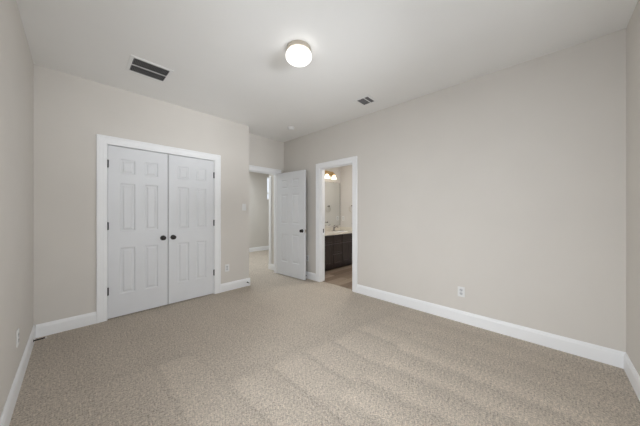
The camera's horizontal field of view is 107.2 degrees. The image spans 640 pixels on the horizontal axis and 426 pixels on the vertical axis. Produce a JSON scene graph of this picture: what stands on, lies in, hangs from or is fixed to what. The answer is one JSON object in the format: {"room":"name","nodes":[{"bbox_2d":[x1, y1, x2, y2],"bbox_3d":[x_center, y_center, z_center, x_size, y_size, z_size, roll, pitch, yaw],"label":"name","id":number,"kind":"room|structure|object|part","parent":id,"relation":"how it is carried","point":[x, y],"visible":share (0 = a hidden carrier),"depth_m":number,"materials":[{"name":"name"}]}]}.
{"room":"empty bedroom","nodes":[
{"label":"empty bedroom","id":0,"kind":"room"},
{"bbox_2d":[0,0,32,416],"bbox_3d":[-1.400,-0.110,0.875,4.385,2.740,0.115,0,0,44],"label":"wall","id":1,"kind":"structure","parent":0,"point":[16,62],"depth_m":1.60,"materials":[{"name":"beige paint"}]},
{"bbox_2d":[16,328,18,347],"bbox_3d":[-2.151,0.893,1.681,0.071,0.115,0.008,0,0,44],"label":"wall outlet","id":2,"kind":"object","parent":1,"relation":"attached to","point":[17,331],"visible":1,"depth_m":1.66,"materials":[{"name":"white plastic"}]},
{"bbox_2d":[0,325,35,425],"bbox_3d":[-1.355,1.194,0.921,4.155,0.132,0.015,0,0,44],"label":"baseboard","id":3,"kind":"structure","parent":1,"relation":"attached to","point":[7,412],"depth_m":1.61,"materials":[{"name":"white paint"}]},
{"bbox_2d":[33,64,248,326],"bbox_3d":[-2.154,-0.110,3.318,0.317,2.740,2.366,0,0,44],"label":"wall","id":4,"kind":"structure","parent":0,"point":[69,111],"depth_m":2.60,"materials":[{"name":"beige paint"}]},
{"bbox_2d":[107,145,167,318],"bbox_3d":[-2.265,0.233,2.965,0.088,2.031,0.614,0,0,44],"label":"door","id":5,"kind":"structure","parent":4,"relation":"in","point":[137,224],"depth_m":2.96,"materials":[{"name":"white paint"}]},
{"bbox_2d":[36,278,249,337],"bbox_3d":[-2.130,1.194,3.316,0.310,0.132,2.366,0,0,44],"label":"baseboard","id":6,"kind":"structure","parent":4,"relation":"attached to","point":[61,325],"depth_m":2.55,"materials":[{"name":"white paint"}]},
{"bbox_2d":[96,134,220,322],"bbox_3d":[-2.088,0.186,3.226,0.136,2.148,1.414,0,0,44],"label":"door frame","id":7,"kind":"structure","parent":4,"relation":"attached to","point":[102,141],"depth_m":2.74,"materials":[{"name":"white paint"}]},
{"bbox_2d":[168,154,214,303],"bbox_3d":[-1.835,0.233,3.413,0.088,2.031,0.614,0,0,44],"label":"door","id":8,"kind":"structure","parent":4,"relation":"in","point":[191,222],"depth_m":3.40,"materials":[{"name":"white paint"}]},
{"bbox_2d":[249,172,268,247],"bbox_3d":[-2.793,-0.110,6.909,0.100,2.740,4.300,0,0,44],"label":"wall","id":9,"kind":"structure","parent":0,"point":[258,202],"depth_m":7.67,"materials":[{"name":"beige paint"}]},
{"bbox_2d":[249,133,283,172],"bbox_3d":[-1.967,-0.110,3.825,0.115,2.740,3.586,0,0,44],"label":"wall","id":10,"kind":"structure","parent":0,"point":[263,151],"depth_m":4.68,"materials":[{"name":"beige paint"}]},
{"bbox_2d":[249,165,280,272],"bbox_3d":[-1.168,0.190,4.641,0.136,2.141,0.908,0,0,44],"label":"door frame","id":11,"kind":"structure","parent":10,"relation":"attached to","point":[275,175],"depth_m":4.88,"materials":[{"name":"white paint"}]},
{"bbox_2d":[277,170,305,279],"bbox_3d":[-0.574,0.233,4.591,0.822,2.026,0.141,0,0,41],"label":"door","id":12,"kind":"structure","parent":10,"relation":"in","point":[291,186],"depth_m":4.55,"materials":[{"name":"white paint"}]},
{"bbox_2d":[269,174,273,263],"bbox_3d":[-0.250,-0.110,5.923,0.315,2.740,2.200,0,0,44],"label":"wall","id":13,"kind":"structure","parent":0,"point":[272,176],"depth_m":5.15,"materials":[{"name":"beige paint"}]},
{"bbox_2d":[249,246,273,269],"bbox_3d":[-1.810,1.194,5.966,2.625,0.132,4.300,0,0,44],"label":"baseboard","id":14,"kind":"structure","parent":13,"relation":"attached to","point":[270,266],"depth_m":7.54,"materials":[{"name":"white paint"}]},
{"bbox_2d":[269,176,270,263],"bbox_3d":[-1.100,0.169,5.204,0.085,1.918,0.016,0,0,44],"label":"trim","id":15,"kind":"structure","parent":13,"relation":"attached to","point":[269,176],"depth_m":5.18,"materials":[{"name":"white paint"}]},
{"bbox_2d":[9,250,639,425],"bbox_3d":[-0.560,1.310,3.740,7.512,0.100,5.781,0,0,44],"label":"floor","id":16,"kind":"structure","parent":0,"point":[278,349],"depth_m":1.88,"materials":[{"name":"beige carpet"}]},
{"bbox_2d":[325,233,351,270],"bbox_3d":[0.200,0.879,5.438,0.553,0.767,1.533,0,0,44],"label":"bathroom vanity","id":17,"kind":"object","parent":16,"relation":"on","point":[338,248],"visible":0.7,"depth_m":5.27,"materials":[{"name":"brown wood"}]},
{"bbox_3d":[0.177,0.920,5.029,0.020,0.450,0.288,0,0,44],"label":"door","id":18,"kind":"part","parent":17,"relation":"part of","materials":[{"name":"brown wood"}]},
{"bbox_3d":[0.393,1.035,5.254,0.020,0.220,0.301,0,0,44],"label":"drawer","id":19,"kind":"part","parent":17,"relation":"part of","materials":[{"name":"brown wood"}]},
{"bbox_3d":[0.393,0.802,5.254,0.020,0.215,0.301,0,0,44],"label":"drawer","id":20,"kind":"part","parent":17,"relation":"part of","materials":[{"name":"brown wood"}]},
{"bbox_3d":[0.393,0.595,5.254,0.020,0.170,0.301,0,0,44],"label":"drawer","id":21,"kind":"part","parent":17,"relation":"part of","materials":[{"name":"brown wood"}]},
{"bbox_2d":[325,227,351,235],"bbox_3d":[0.204,0.502,5.424,0.578,0.245,1.548,0,0,44],"label":"countertop","id":22,"kind":"structure","parent":17,"relation":"on","point":[340,230],"depth_m":5.82,"materials":[{"name":"beige stone"}]},
{"bbox_3d":[0.610,0.920,5.479,0.020,0.450,0.288,0,0,44],"label":"door","id":23,"kind":"part","parent":17,"relation":"part of","materials":[{"name":"brown wood"}]},
{"bbox_3d":[0.817,0.920,5.696,0.020,0.450,0.288,0,0,44],"label":"door","id":24,"kind":"part","parent":17,"relation":"part of","materials":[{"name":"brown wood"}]},
{"bbox_2d":[16,0,637,141],"bbox_3d":[-0.598,-1.530,3.845,7.512,0.100,5.681,0,0,44],"label":"ceiling","id":25,"kind":"structure","parent":0,"point":[227,59],"depth_m":2.08,"materials":[{"name":"paint"}]},
{"bbox_2d":[125,55,173,82],"bbox_3d":[-1.774,-1.476,2.460,0.333,0.008,0.355,0,0,44],"label":"ceiling vent","id":26,"kind":"object","parent":25,"relation":"in","point":[136,65],"visible":1,"depth_m":2.45,"materials":[{"name":"metal"}]},
{"bbox_2d":[286,40,311,66],"bbox_3d":[-0.192,-1.413,2.132,0.234,0.134,0.234,0,0,44],"label":"ceiling lamp","id":27,"kind":"object","parent":25,"relation":"attached to","point":[298,52],"visible":1,"depth_m":2.06,"materials":[{"name":"white glass"}]},
{"bbox_2d":[353,94,377,106],"bbox_3d":[0.607,-1.476,3.131,0.232,0.008,0.240,0,0,44],"label":"ceiling vent","id":28,"kind":"object","parent":25,"relation":"in","point":[365,100],"visible":1,"depth_m":3.12,"materials":[{"name":"metal"}]},
{"bbox_2d":[325,167,339,227],"bbox_3d":[-0.038,-0.110,5.664,0.100,2.740,1.740,0,0,44],"label":"wall","id":29,"kind":"structure","parent":0,"point":[336,170],"depth_m":6.02,"materials":[{"name":"paint"}]},
{"bbox_2d":[325,170,336,179],"bbox_3d":[0.249,-0.917,5.763,0.178,0.195,0.410,0,0,44],"label":"vanity light","id":30,"kind":"object","parent":29,"relation":"attached to","point":[327,173],"visible":0.92,"depth_m":5.80,"materials":[{"name":"white glass"}]},
{"bbox_2d":[325,181,339,225],"bbox_3d":[0.034,-0.208,5.659,0.009,1.097,1.413,0,0,44],"label":"wall mirror","id":31,"kind":"object","parent":29,"relation":"attached to","point":[332,190],"visible":0.47,"depth_m":5.95,"materials":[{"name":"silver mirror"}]},
{"bbox_2d":[325,227,339,230],"bbox_3d":[0.002,0.422,5.618,0.018,0.084,1.548,0,0,44],"label":"backsplash","id":32,"kind":"structure","parent":29,"relation":"attached to","point":[330,228],"depth_m":5.89,"materials":[{"name":"beige stone"}]},
{"bbox_2d":[340,165,351,226],"bbox_3d":[1.414,-0.110,5.407,2.350,2.740,0.100,0,0,44],"label":"wall","id":33,"kind":"structure","parent":0,"point":[345,171],"depth_m":6.04,"materials":[{"name":"paint"}]},
{"bbox_2d":[284,28,625,351],"bbox_3d":[0.890,-0.110,3.488,4.472,2.740,0.115,0,0,44],"label":"wall","id":34,"kind":"structure","parent":0,"point":[507,186],"depth_m":2.44,"materials":[{"name":"beige paint"}]},
{"bbox_2d":[316,156,356,292],"bbox_3d":[0.300,0.190,4.054,0.905,2.141,0.157,0,0,44],"label":"door frame","id":35,"kind":"structure","parent":34,"relation":"attached to","point":[353,160],"depth_m":4.26,"materials":[{"name":"white paint"}]},
{"bbox_2d":[458,286,464,296],"bbox_3d":[1.617,0.912,2.704,0.071,0.115,0.008,0,0,44],"label":"wall outlet","id":36,"kind":"object","parent":34,"relation":"attached to","point":[461,290],"visible":1,"depth_m":2.70,"materials":[{"name":"white plastic"}]},
{"bbox_2d":[306,271,625,368],"bbox_3d":[0.845,1.194,3.441,4.472,0.132,0.015,0,0,44],"label":"baseboard","id":37,"kind":"structure","parent":34,"relation":"attached to","point":[609,356],"depth_m":2.40,"materials":[{"name":"white paint"}]},
{"bbox_2d":[626,0,639,375],"bbox_3d":[1.382,-0.110,0.690,0.115,2.740,3.471,0,0,44],"label":"wall","id":38,"kind":"structure","parent":0,"point":[633,27],"depth_m":1.76,"materials":[{"name":"beige paint"}]},
{"bbox_2d":[624,353,639,400],"bbox_3d":[1.295,1.194,0.693,0.015,0.132,3.326,0,0,44],"label":"baseboard","id":39,"kind":"structure","parent":38,"relation":"attached to","point":[632,374],"depth_m":1.71,"materials":[{"name":"white paint"}]}
]}

